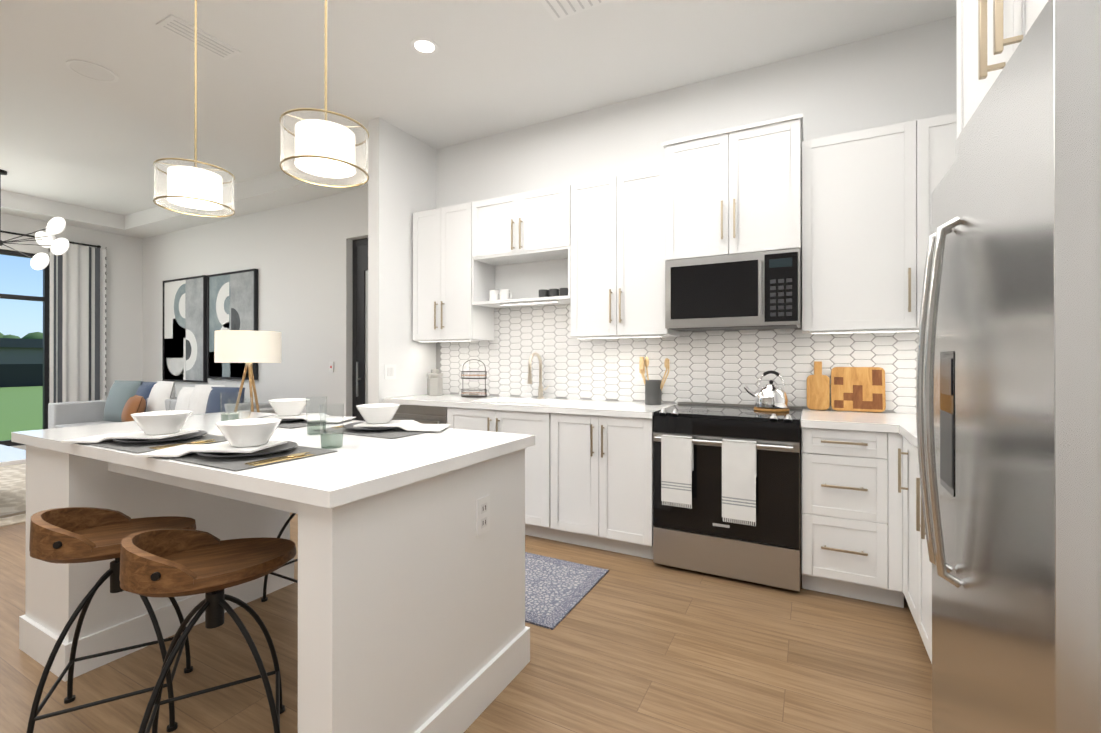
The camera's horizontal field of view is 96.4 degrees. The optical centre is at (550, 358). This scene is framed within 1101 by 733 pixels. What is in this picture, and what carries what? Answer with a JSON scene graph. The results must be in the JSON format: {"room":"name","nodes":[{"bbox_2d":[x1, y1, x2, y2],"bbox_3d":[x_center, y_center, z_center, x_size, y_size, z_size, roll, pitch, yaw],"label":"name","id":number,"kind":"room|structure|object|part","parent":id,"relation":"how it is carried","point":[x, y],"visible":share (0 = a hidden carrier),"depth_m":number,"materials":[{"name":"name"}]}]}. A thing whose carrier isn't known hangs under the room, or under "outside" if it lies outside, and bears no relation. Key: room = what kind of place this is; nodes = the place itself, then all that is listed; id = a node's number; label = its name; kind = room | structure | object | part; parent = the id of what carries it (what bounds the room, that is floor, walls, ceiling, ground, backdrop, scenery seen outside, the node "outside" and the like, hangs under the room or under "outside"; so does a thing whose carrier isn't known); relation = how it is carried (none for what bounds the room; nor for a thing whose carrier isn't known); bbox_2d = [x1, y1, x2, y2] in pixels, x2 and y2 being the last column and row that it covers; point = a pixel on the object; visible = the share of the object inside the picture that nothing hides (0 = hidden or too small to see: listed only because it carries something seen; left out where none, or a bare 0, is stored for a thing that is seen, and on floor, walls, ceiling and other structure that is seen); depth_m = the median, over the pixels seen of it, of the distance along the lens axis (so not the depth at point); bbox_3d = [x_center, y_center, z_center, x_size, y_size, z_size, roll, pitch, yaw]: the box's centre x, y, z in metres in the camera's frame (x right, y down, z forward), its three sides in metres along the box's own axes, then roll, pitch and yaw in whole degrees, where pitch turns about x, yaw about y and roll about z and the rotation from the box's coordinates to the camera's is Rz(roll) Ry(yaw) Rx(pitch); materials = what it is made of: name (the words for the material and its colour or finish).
{"room":"kitchen","nodes":[
{"label":"kitchen","id":0,"kind":"room"},
{"bbox_2d":[0,213,142,449],"bbox_3d":[-8.439,-0.344,4.420,0.140,3.160,7.900,0,0,28],"label":"wall","id":1,"kind":"structure","parent":0,"point":[124,307],"depth_m":7.59,"materials":[{"name":"white paint"}]},
{"bbox_2d":[0,249,49,445],"bbox_3d":[-7.812,-0.137,5.604,0.060,2.626,3.076,0,0,28],"label":"window","id":2,"kind":"structure","parent":1,"relation":"in","point":[44,299],"depth_m":6.91,"materials":[{"name":"grey metal"}]},
{"bbox_2d":[1,230,100,247],"bbox_3d":[-7.638,-1.662,5.655,0.121,0.042,3.830,0,0,28],"label":"curtain rod","id":3,"kind":"object","parent":1,"relation":"attached to","point":[98,246],"visible":0.77,"depth_m":6.71,"materials":[{"name":"black metal"}]},
{"bbox_2d":[48,243,106,403],"bbox_3d":[-6.820,-0.228,7.115,0.070,2.897,0.632,0,0,28],"label":"curtain","id":4,"kind":"object","parent":3,"relation":"hanging from","point":[77,338],"visible":0.71,"depth_m":7.08,"materials":[{"name":"grey fabric"}]},
{"bbox_2d":[143,187,367,419],"bbox_3d":[-3.779,-0.341,6.501,6.430,3.160,0.140,0,0,28],"label":"wall","id":5,"kind":"structure","parent":0,"point":[299,256],"depth_m":6.14,"materials":[{"name":"white paint"}]},
{"bbox_2d":[162,275,207,382],"bbox_3d":[-5.393,-0.419,7.247,1.140,1.520,0.048,0,0,28],"label":"picture frame","id":6,"kind":"object","parent":5,"relation":"attached to","point":[184,344],"visible":0.98,"depth_m":7.21,"materials":[{"name":"grey"}]},
{"bbox_2d":[207,269,257,379],"bbox_3d":[-4.328,-0.445,6.683,1.110,1.450,0.048,0,0,28],"label":"picture frame","id":7,"kind":"object","parent":5,"relation":"attached to","point":[232,300],"visible":0.65,"depth_m":6.68,"materials":[{"name":"grey"}]},
{"bbox_2d":[329,362,333,371],"bbox_3d":[-2.566,0.098,5.767,0.070,0.120,0.019,0,0,28],"label":"light switch","id":8,"kind":"object","parent":5,"relation":"attached to","point":[331,364],"depth_m":5.76,"materials":[{"name":"white plastic"}]},
{"bbox_2d":[352,238,367,420],"bbox_3d":[-1.904,-0.071,5.526,0.918,2.617,0.100,0,0,28],"label":"door frame","id":9,"kind":"structure","parent":5,"relation":"attached to","point":[360,334],"depth_m":5.69,"materials":[{"name":"grey wood"}]},
{"bbox_2d":[368,117,435,403],"bbox_3d":[-1.137,-0.344,4.492,0.120,3.160,1.220,0,0,28],"label":"wall","id":10,"kind":"structure","parent":0,"point":[402,177],"depth_m":4.07,"materials":[{"name":"white paint"}]},
{"bbox_2d":[385,364,395,378],"bbox_3d":[-1.309,0.110,4.029,0.009,0.120,0.120,0,0,28],"label":"light switch","id":11,"kind":"object","parent":10,"relation":"attached to","point":[390,371],"depth_m":4.03,"materials":[{"name":"white plastic"}]},
{"bbox_2d":[0,449,933,732],"bbox_3d":[-3.718,1.291,1.974,11.090,0.120,8.600,0,0,28],"label":"floor","id":12,"kind":"structure","parent":0,"point":[630,643],"depth_m":1.95,"materials":[{"name":"brown wood"}]},
{"bbox_2d":[0,463,25,526],"bbox_3d":[-5.513,1.229,4.141,3.150,0.010,2.350,0,0,28],"label":"living room rug","id":13,"kind":"object","parent":12,"relation":"on","point":[12,488],"depth_m":4.50,"materials":[{"name":"beige carpet"}]},
{"bbox_2d":[0,444,25,518],"bbox_3d":[-4.743,1.004,3.971,1.270,0.439,0.670,0,0,28],"label":"coffee table","id":14,"kind":"object","parent":13,"relation":"on","point":[9,455],"visible":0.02,"depth_m":3.87,"materials":[{"name":"white stone"}]},
{"bbox_2d":[27,507,195,732],"bbox_3d":[-1.493,0.869,1.702,0.437,0.724,0.376,0,0,-29],"label":"stool","id":15,"kind":"object","parent":12,"relation":"on","point":[67,535],"visible":0.77,"depth_m":1.65,"materials":[{"name":"brown wood"}]},
{"bbox_2d":[48,380,275,428],"bbox_3d":[-4.461,0.757,5.649,3.137,0.962,0.998,0,0,28],"label":"sofa","id":16,"kind":"object","parent":12,"relation":"on","point":[123,401],"visible":0.35,"depth_m":5.84,"materials":[{"name":"fabric"}]},
{"bbox_2d":[103,380,141,421],"bbox_3d":[-5.377,0.534,6.183,0.534,0.506,0.246,0,0,28],"label":"pillow","id":17,"kind":"object","parent":16,"relation":"on","point":[120,391],"depth_m":6.11,"materials":[{"name":"teal fabric"}]},
{"bbox_2d":[121,395,145,421],"bbox_3d":[-4.892,0.613,5.775,0.374,0.348,0.228,0,0,28],"label":"pillow","id":18,"kind":"object","parent":16,"relation":"on","point":[135,404],"depth_m":5.67,"materials":[{"name":"brown leather"}]},
{"bbox_2d":[136,382,157,411],"bbox_3d":[-5.054,0.540,6.126,0.505,0.494,0.210,0,0,28],"label":"pillow","id":19,"kind":"object","parent":16,"relation":"on","point":[144,389],"depth_m":6.03,"materials":[{"name":"blue fabric"}]},
{"bbox_2d":[146,381,175,411],"bbox_3d":[-4.702,0.532,5.929,0.529,0.510,0.229,0,0,28],"label":"pillow","id":20,"kind":"object","parent":16,"relation":"on","point":[158,393],"depth_m":5.83,"materials":[{"name":"white fabric"}]},
{"bbox_2d":[175,387,194,410],"bbox_3d":[-4.130,0.559,5.633,0.460,0.454,0.199,0,0,28],"label":"pillow","id":21,"kind":"object","parent":16,"relation":"on","point":[184,401],"depth_m":5.56,"materials":[{"name":"white fabric"}]},
{"bbox_2d":[187,384,225,414],"bbox_3d":[-3.829,0.541,5.465,0.509,0.491,0.226,0,0,28],"label":"pillow","id":22,"kind":"object","parent":16,"relation":"on","point":[200,399],"depth_m":5.40,"materials":[{"name":"white fabric"}]},
{"bbox_2d":[205,387,244,412],"bbox_3d":[-3.517,0.549,5.310,0.489,0.474,0.228,0,0,28],"label":"pillow","id":23,"kind":"object","parent":16,"relation":"on","point":[212,396],"depth_m":5.26,"materials":[{"name":"blue fabric"}]},
{"bbox_2d":[119,528,295,732],"bbox_3d":[-1.010,0.868,1.481,0.437,0.724,0.376,0,0,-29],"label":"stool","id":24,"kind":"object","parent":12,"relation":"on","point":[170,562],"visible":1,"depth_m":1.46,"materials":[{"name":"brown wood"}]},
{"bbox_2d":[214,330,280,411],"bbox_3d":[-2.643,0.502,4.338,0.522,1.472,0.522,0,0,28],"label":"floor lamp","id":25,"kind":"object","parent":12,"relation":"on","point":[248,348],"visible":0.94,"depth_m":4.15,"materials":[{"name":"white fabric"}]},
{"bbox_2d":[19,443,529,732],"bbox_3d":[-1.169,0.792,2.046,1.960,0.878,0.940,0,0,28],"label":"kitchen island","id":26,"kind":"object","parent":12,"relation":"on","point":[411,584],"depth_m":1.63,"materials":[{"name":"wood"}]},
{"bbox_2d":[11,411,534,510],"bbox_3d":[-1.178,0.334,2.051,2.010,0.040,0.970,0,0,28],"label":"island countertop","id":27,"kind":"structure","parent":26,"relation":"on","point":[363,467],"depth_m":1.57,"materials":[{"name":"white stone"}]},
{"bbox_2d":[61,397,250,453],"bbox_3d":[-1.500,0.236,1.898,0.528,0.152,0.463,0,0,28],"label":"place setting","id":28,"kind":"object","parent":27,"relation":"on","point":[161,430],"visible":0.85,"depth_m":1.81,"materials":[{"name":"grey ceramic"}]},
{"bbox_3d":[-1.466,0.299,1.859,0.280,0.018,0.280,0,0,28],"label":"plate","id":29,"kind":"part","parent":28,"relation":"part of","materials":[{"name":"white ceramic"}]},
{"bbox_2d":[130,410,192,434],"bbox_3d":[-1.466,0.244,1.859,0.186,0.076,0.186,0,0,28],"label":"bowl","id":30,"kind":"object","parent":28,"relation":"on","point":[156,422],"depth_m":1.82,"materials":[{"name":"white ceramic"}]},
{"bbox_2d":[135,403,343,470],"bbox_3d":[-1.014,0.236,1.641,0.528,0.152,0.463,0,0,28],"label":"place setting","id":31,"kind":"object","parent":27,"relation":"on","point":[248,444],"visible":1,"depth_m":1.55,"materials":[{"name":"grey ceramic"}]},
{"bbox_3d":[-0.980,0.298,1.602,0.280,0.018,0.280,0,0,28],"label":"plate","id":32,"kind":"part","parent":31,"relation":"part of","materials":[{"name":"white ceramic"}]},
{"bbox_2d":[215,418,281,446],"bbox_3d":[-0.980,0.243,1.602,0.186,0.076,0.186,0,0,28],"label":"bowl","id":33,"kind":"object","parent":31,"relation":"on","point":[255,432],"depth_m":1.56,"materials":[{"name":"white ceramic"}]},
{"bbox_2d":[220,392,355,428],"bbox_3d":[-1.273,0.237,2.421,0.528,0.152,0.463,0,0,28],"label":"place setting","id":34,"kind":"object","parent":27,"relation":"on","point":[289,413],"visible":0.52,"depth_m":2.39,"materials":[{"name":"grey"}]},
{"bbox_3d":[-1.307,0.300,2.459,0.280,0.018,0.280,0,0,28],"label":"plate","id":35,"kind":"part","parent":34,"relation":"part of","materials":[{"name":"white ceramic"}]},
{"bbox_2d":[268,398,309,415],"bbox_3d":[-1.307,0.245,2.459,0.186,0.076,0.186,0,0,28],"label":"bowl","id":36,"kind":"object","parent":34,"relation":"on","point":[294,406],"depth_m":2.41,"materials":[{"name":"white ceramic"}]},
{"bbox_2d":[306,396,450,438],"bbox_3d":[-0.725,0.236,2.130,0.528,0.152,0.463,0,0,28],"label":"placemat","id":37,"kind":"object","parent":27,"relation":"on","point":[379,422],"visible":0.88,"depth_m":2.10,"materials":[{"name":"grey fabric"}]},
{"bbox_3d":[-0.759,0.300,2.169,0.280,0.018,0.280,0,0,28],"label":"plate","id":38,"kind":"part","parent":37,"relation":"part of","materials":[{"name":"grey stone"}]},
{"bbox_2d":[356,403,399,423],"bbox_3d":[-0.759,0.245,2.170,0.186,0.076,0.186,0,0,28],"label":"bowl","id":39,"kind":"object","parent":37,"relation":"on","point":[382,413],"depth_m":2.12,"materials":[{"name":"white ceramic"}]},
{"bbox_2d":[261,513,297,601],"bbox_3d":[-1.221,0.870,2.578,0.376,0.724,0.437,0,0,28],"label":"stool","id":40,"kind":"object","parent":12,"relation":"on","point":[264,598],"visible":0.15,"depth_m":2.50,"materials":[{"name":"black metal"}]},
{"bbox_2d":[383,394,484,423],"bbox_3d":[-0.914,0.777,4.083,0.640,0.915,0.647,0,0,28],"label":"base cabinet","id":41,"kind":"object","parent":12,"relation":"on","point":[424,409],"depth_m":3.80,"materials":[{"name":"white wood"}]},
{"bbox_2d":[427,369,442,395],"bbox_3d":[-1.003,0.207,4.273,0.121,0.225,0.138,0,0,28],"label":"canister","id":42,"kind":"object","parent":41,"relation":"on","point":[434,383],"visible":1,"depth_m":4.22,"materials":[{"name":"grey ceramic"}]},
{"bbox_2d":[447,396,580,539],"bbox_3d":[-0.247,0.776,3.729,0.870,0.915,0.647,0,0,28],"label":"base cabinet","id":43,"kind":"object","parent":12,"relation":"on","point":[505,414],"depth_m":3.35,"materials":[{"name":"white wood"}]},
{"bbox_2d":[461,359,486,397],"bbox_3d":[-0.636,0.162,4.090,0.235,0.312,0.174,0,0,28],"label":"wire basket","id":44,"kind":"object","parent":43,"relation":"on","point":[477,390],"visible":1,"depth_m":4.06,"materials":[{"name":"grey metal"}]},
{"bbox_2d":[525,552,608,629],"bbox_3d":[-0.565,1.228,2.930,1.670,0.009,0.700,0,0,28],"label":"kitchen rug","id":45,"kind":"object","parent":12,"relation":"on","point":[557,591],"visible":0.32,"depth_m":2.64,"materials":[{"name":"grey carpet"}]},
{"bbox_2d":[551,400,676,558],"bbox_3d":[0.446,0.776,3.363,0.697,0.915,0.647,0,0,28],"label":"base cabinet","id":46,"kind":"object","parent":12,"relation":"on","point":[588,473],"depth_m":3.09,"materials":[{"name":"white wood"}]},
{"bbox_2d":[639,356,669,404],"bbox_3d":[0.721,0.152,3.406,0.208,0.332,0.112,0,0,28],"label":"utensil crock","id":47,"kind":"object","parent":46,"relation":"on","point":[653,392],"visible":1,"depth_m":3.37,"materials":[{"name":"grey"}]},
{"bbox_2d":[653,402,801,591],"bbox_3d":[1.083,0.764,2.982,0.776,0.938,0.705,0,0,28],"label":"range","id":48,"kind":"object","parent":12,"relation":"on","point":[701,536],"visible":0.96,"depth_m":2.71,"materials":[{"name":"silver metal"}]},
{"bbox_2d":[661,435,693,508],"bbox_3d":[0.720,0.638,2.793,0.171,0.392,0.051,0,0,28],"label":"towel","id":49,"kind":"object","parent":48,"relation":"hanging from","point":[677,460],"visible":1,"depth_m":2.77,"materials":[{"name":"fabric"}]},
{"bbox_2d":[722,439,756,525],"bbox_3d":[1.011,0.661,2.639,0.171,0.438,0.051,0,0,28],"label":"towel","id":50,"kind":"object","parent":48,"relation":"hanging from","point":[739,466],"visible":1,"depth_m":2.62,"materials":[{"name":"fabric"}]},
{"bbox_2d":[754,407,788,411],"bbox_3d":[1.357,0.311,3.024,0.200,0.014,0.200,0,0,28],"label":"trivet","id":51,"kind":"object","parent":48,"relation":"on","point":[772,410],"visible":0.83,"depth_m":2.94,"materials":[{"name":"brown wood"}]},
{"bbox_2d":[744,370,788,408],"bbox_3d":[1.329,0.188,3.039,0.255,0.230,0.192,0,0,28],"label":"kettle","id":52,"kind":"object","parent":51,"relation":"on","point":[770,395],"visible":1,"depth_m":2.97,"materials":[{"name":"silver metal"}]},
{"bbox_2d":[801,409,931,662],"bbox_3d":[1.719,0.774,2.194,1.079,0.915,1.517,0,0,28],"label":"base cabinet","id":53,"kind":"object","parent":12,"relation":"on","point":[863,534],"depth_m":2.44,"materials":[{"name":"white wood"}]},
{"bbox_2d":[807,361,829,409],"bbox_3d":[1.655,0.168,3.045,0.125,0.298,0.062,0,0,28],"label":"paddle cutting board","id":54,"kind":"object","parent":53,"relation":"on","point":[818,390],"visible":1,"depth_m":3.03,"materials":[{"name":"brown wood"}]},
{"bbox_2d":[831,367,885,411],"bbox_3d":[1.839,0.184,2.947,0.275,0.265,0.063,0,0,28],"label":"cutting board","id":55,"kind":"object","parent":53,"relation":"on","point":[859,389],"visible":0.98,"depth_m":2.94,"materials":[{"name":"brown wood"}]},
{"bbox_2d":[916,0,1100,732],"bbox_3d":[1.256,0.330,1.024,0.746,1.799,0.904,0,0,28],"label":"fridge","id":56,"kind":"object","parent":12,"relation":"on","point":[1008,397],"visible":1,"depth_m":0.89,"materials":[{"name":"stainless steel"},{"name":"dark grey plastic"},{"name":"black glass"}]},
{"bbox_2d":[0,0,956,238],"bbox_3d":[-3.718,-2.129,1.981,11.090,0.400,8.600,0,0,28],"label":"ceiling","id":57,"kind":"structure","parent":0,"point":[76,150],"depth_m":3.33,"materials":[{"name":"white paint"}]},
{"bbox_2d":[0,169,69,269],"bbox_3d":[-6.274,-1.568,5.508,1.364,1.128,1.233,0,0,28],"label":"chandelier","id":58,"kind":"object","parent":57,"relation":"hanging from","point":[48,239],"visible":1,"depth_m":5.60,"materials":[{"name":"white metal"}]},
{"bbox_2d":[66,60,118,82],"bbox_3d":[-3.020,-1.909,3.246,0.262,0.034,0.255,0,0,28],"label":"ceiling speaker","id":59,"kind":"object","parent":57,"relation":"in","point":[86,69],"depth_m":3.30,"materials":[{"name":"white plastic"}]},
{"bbox_2d":[153,0,234,216],"bbox_3d":[-1.662,-1.316,2.305,0.312,1.222,0.312,0,0,28],"label":"pendant light","id":60,"kind":"object","parent":57,"relation":"hanging from","point":[195,187],"visible":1,"depth_m":2.25,"materials":[{"name":"white fabric"}]},
{"bbox_2d":[156,14,240,59],"bbox_3d":[-2.074,-1.909,2.913,0.180,0.034,0.378,0,0,28],"label":"air vent","id":61,"kind":"object","parent":57,"relation":"in","point":[173,24],"depth_m":2.94,"materials":[{"name":"white metal"}]},
{"bbox_2d":[279,0,368,187],"bbox_3d":[-0.858,-1.317,1.879,0.312,1.222,0.312,0,0,28],"label":"pendant light","id":62,"kind":"object","parent":57,"relation":"hanging from","point":[324,147],"visible":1,"depth_m":1.81,"materials":[{"name":"white fabric"}]},
{"bbox_2d":[410,37,438,54],"bbox_3d":[-0.763,-1.909,2.986,0.169,0.034,0.168,0,0,28],"label":"recessed light","id":63,"kind":"object","parent":57,"relation":"in","point":[421,45],"depth_m":3.04,"materials":[{"name":"white"}]},
{"bbox_2d":[539,0,613,21],"bbox_3d":[0.137,-1.910,2.602,0.346,0.034,0.183,0,0,28],"label":"air vent","id":64,"kind":"object","parent":57,"relation":"in","point":[557,10],"depth_m":2.68,"materials":[{"name":"white metal"}]},
{"bbox_2d":[489,290,499,300],"bbox_3d":[-0.447,-0.503,4.014,0.108,0.100,0.080,0,0,28],"label":"cup","id":65,"kind":"object","parent":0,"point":[493,294],"visible":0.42,"depth_m":3.99,"materials":[{"name":"white ceramic"}]},
{"bbox_2d":[500,289,511,299],"bbox_3d":[-0.358,-0.503,3.967,0.108,0.100,0.080,0,0,28],"label":"cup","id":66,"kind":"object","parent":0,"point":[505,294],"visible":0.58,"depth_m":3.94,"materials":[{"name":"white ceramic"}]},
{"bbox_2d":[539,289,548,296],"bbox_3d":[-0.040,-0.491,3.799,0.108,0.075,0.080,0,0,28],"label":"cup","id":67,"kind":"object","parent":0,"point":[543,292],"visible":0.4,"depth_m":3.77,"materials":[{"name":"grey ceramic"}]},
{"bbox_2d":[549,289,558,296],"bbox_3d":[0.040,-0.491,3.756,0.108,0.075,0.080,0,0,28],"label":"cup","id":68,"kind":"object","parent":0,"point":[553,292],"visible":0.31,"depth_m":3.73,"materials":[{"name":"grey ceramic"}]},
{"bbox_2d":[559,288,567,295],"bbox_3d":[0.119,-0.491,3.714,0.108,0.075,0.080,0,0,28],"label":"cup","id":69,"kind":"object","parent":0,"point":[563,291],"visible":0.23,"depth_m":3.69,"materials":[{"name":"grey ceramic"}]},
{"bbox_2d":[436,15,956,208],"bbox_3d":[0.846,-0.346,3.601,4.220,3.160,0.140,0,0,28],"label":"wall","id":70,"kind":"structure","parent":0,"point":[902,75],"depth_m":3.35,"materials":[{"name":"white paint"}]},
{"bbox_2d":[413,202,493,340],"bbox_3d":[-0.833,-0.702,4.221,0.624,1.095,0.323,0,0,28],"label":"upper cabinet","id":71,"kind":"object","parent":70,"relation":"attached to","point":[443,307],"depth_m":4.06,"materials":[{"name":"white wood"}]},
{"bbox_2d":[418,339,471,341],"bbox_3d":[-0.888,-0.147,4.117,0.550,0.014,0.030,0,0,28],"label":"under-cabinet light","id":72,"kind":"object","parent":71,"relation":"attached to","point":[464,339],"depth_m":4.10,"materials":[{"name":"white"}]},
{"bbox_2d":[462,364,468,376],"bbox_3d":[-0.755,0.103,4.358,0.074,0.115,0.007,0,0,28],"label":"outlet","id":73,"kind":"object","parent":70,"relation":"attached to","point":[466,366],"depth_m":4.35,"materials":[{"name":"white plastic"}]},
{"bbox_2d":[473,184,572,308],"bbox_3d":[-0.169,-0.839,3.870,0.874,0.821,0.324,0,0,28],"label":"upper cabinet","id":74,"kind":"object","parent":70,"relation":"attached to","point":[523,242],"depth_m":3.81,"materials":[{"name":"white wood"}]},
{"bbox_2d":[569,167,678,336],"bbox_3d":[0.526,-0.703,3.501,0.700,1.095,0.323,0,0,28],"label":"upper cabinet","id":75,"kind":"object","parent":70,"relation":"attached to","point":[619,274],"depth_m":3.35,"materials":[{"name":"white wood"}]},
{"bbox_2d":[577,335,662,338],"bbox_3d":[0.468,-0.148,3.399,0.620,0.014,0.030,0,0,28],"label":"under-cabinet light","id":76,"kind":"object","parent":75,"relation":"attached to","point":[635,336],"depth_m":3.37,"materials":[{"name":"white plastic"}]},
{"bbox_2d":[635,364,644,379],"bbox_3d":[0.659,0.102,3.609,0.074,0.115,0.007,0,0,28],"label":"outlet","id":77,"kind":"object","parent":70,"relation":"attached to","point":[638,376],"depth_m":3.62,"materials":[{"name":"white plastic"}]},
{"bbox_2d":[436,272,917,412],"bbox_3d":[0.750,-0.246,3.569,4.078,1.160,0.005,0,0,28],"label":"tile backsplash","id":78,"kind":"structure","parent":70,"relation":"attached to","point":[724,366],"depth_m":3.52,"materials":[{"name":"white tile"}]},
{"bbox_2d":[661,113,804,264],"bbox_3d":[1.161,-0.998,3.126,0.770,0.746,0.393,0,0,28],"label":"upper cabinet","id":79,"kind":"object","parent":70,"relation":"attached to","point":[737,190],"depth_m":2.93,"materials":[{"name":"white wood"}]},
{"bbox_2d":[665,248,800,331],"bbox_3d":[1.150,-0.405,3.105,0.766,0.434,0.436,0,0,28],"label":"microwave","id":80,"kind":"object","parent":79,"relation":"attached to","point":[753,291],"visible":1,"depth_m":2.94,"materials":[{"name":"stainless steel"},{"name":"black glass"},{"name":"dark grey plastic"}]},
{"bbox_2d":[801,113,956,333],"bbox_3d":[1.996,-0.704,2.723,1.078,1.095,0.323,0,0,28],"label":"upper cabinet","id":81,"kind":"object","parent":70,"relation":"attached to","point":[848,214],"depth_m":2.68,"materials":[{"name":"white wood"}]},
{"bbox_2d":[810,329,918,333],"bbox_3d":[1.931,-0.150,2.625,0.970,0.014,0.030,0,0,28],"label":"under-cabinet light","id":82,"kind":"object","parent":81,"relation":"attached to","point":[828,332],"depth_m":2.71,"materials":[{"name":"white"}]},
{"label":"outside","id":83,"kind":"structure","parent":0,"visible":0},
{"bbox_2d":[0,386,42,440],"bbox_3d":[-117.562,1.547,66.191,250.430,0.200,320.000,0,0,28],"label":"lawn","id":84,"kind":"structure","parent":83,"point":[21,408],"depth_m":13.03,"materials":[{"name":"green plant"}]},
{"bbox_2d":[0,332,42,386],"bbox_3d":[-50.586,-1.854,64.667,81.946,6.596,185.243,0,0,28],"label":"trees","id":85,"kind":"object","parent":84,"relation":"on","point":[21,362],"visible":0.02,"depth_m":48.34,"materials":[{"name":"green plant"}]},
{"bbox_3d":[0.862,-0.354,-0.730,0.140,3.160,7.500,0,0,28],"label":"wall","id":86,"kind":"structure","parent":0,"visible":0},
{"bbox_2d":[957,0,1047,137],"bbox_3d":[1.294,-0.063,0.963,0.673,2.585,1.002,0,0,28],"label":"upper cabinet","id":87,"kind":"object","parent":86,"relation":"attached to","point":[991,34],"visible":0.42,"depth_m":1.26,"materials":[{"name":"white wood"}]}
]}

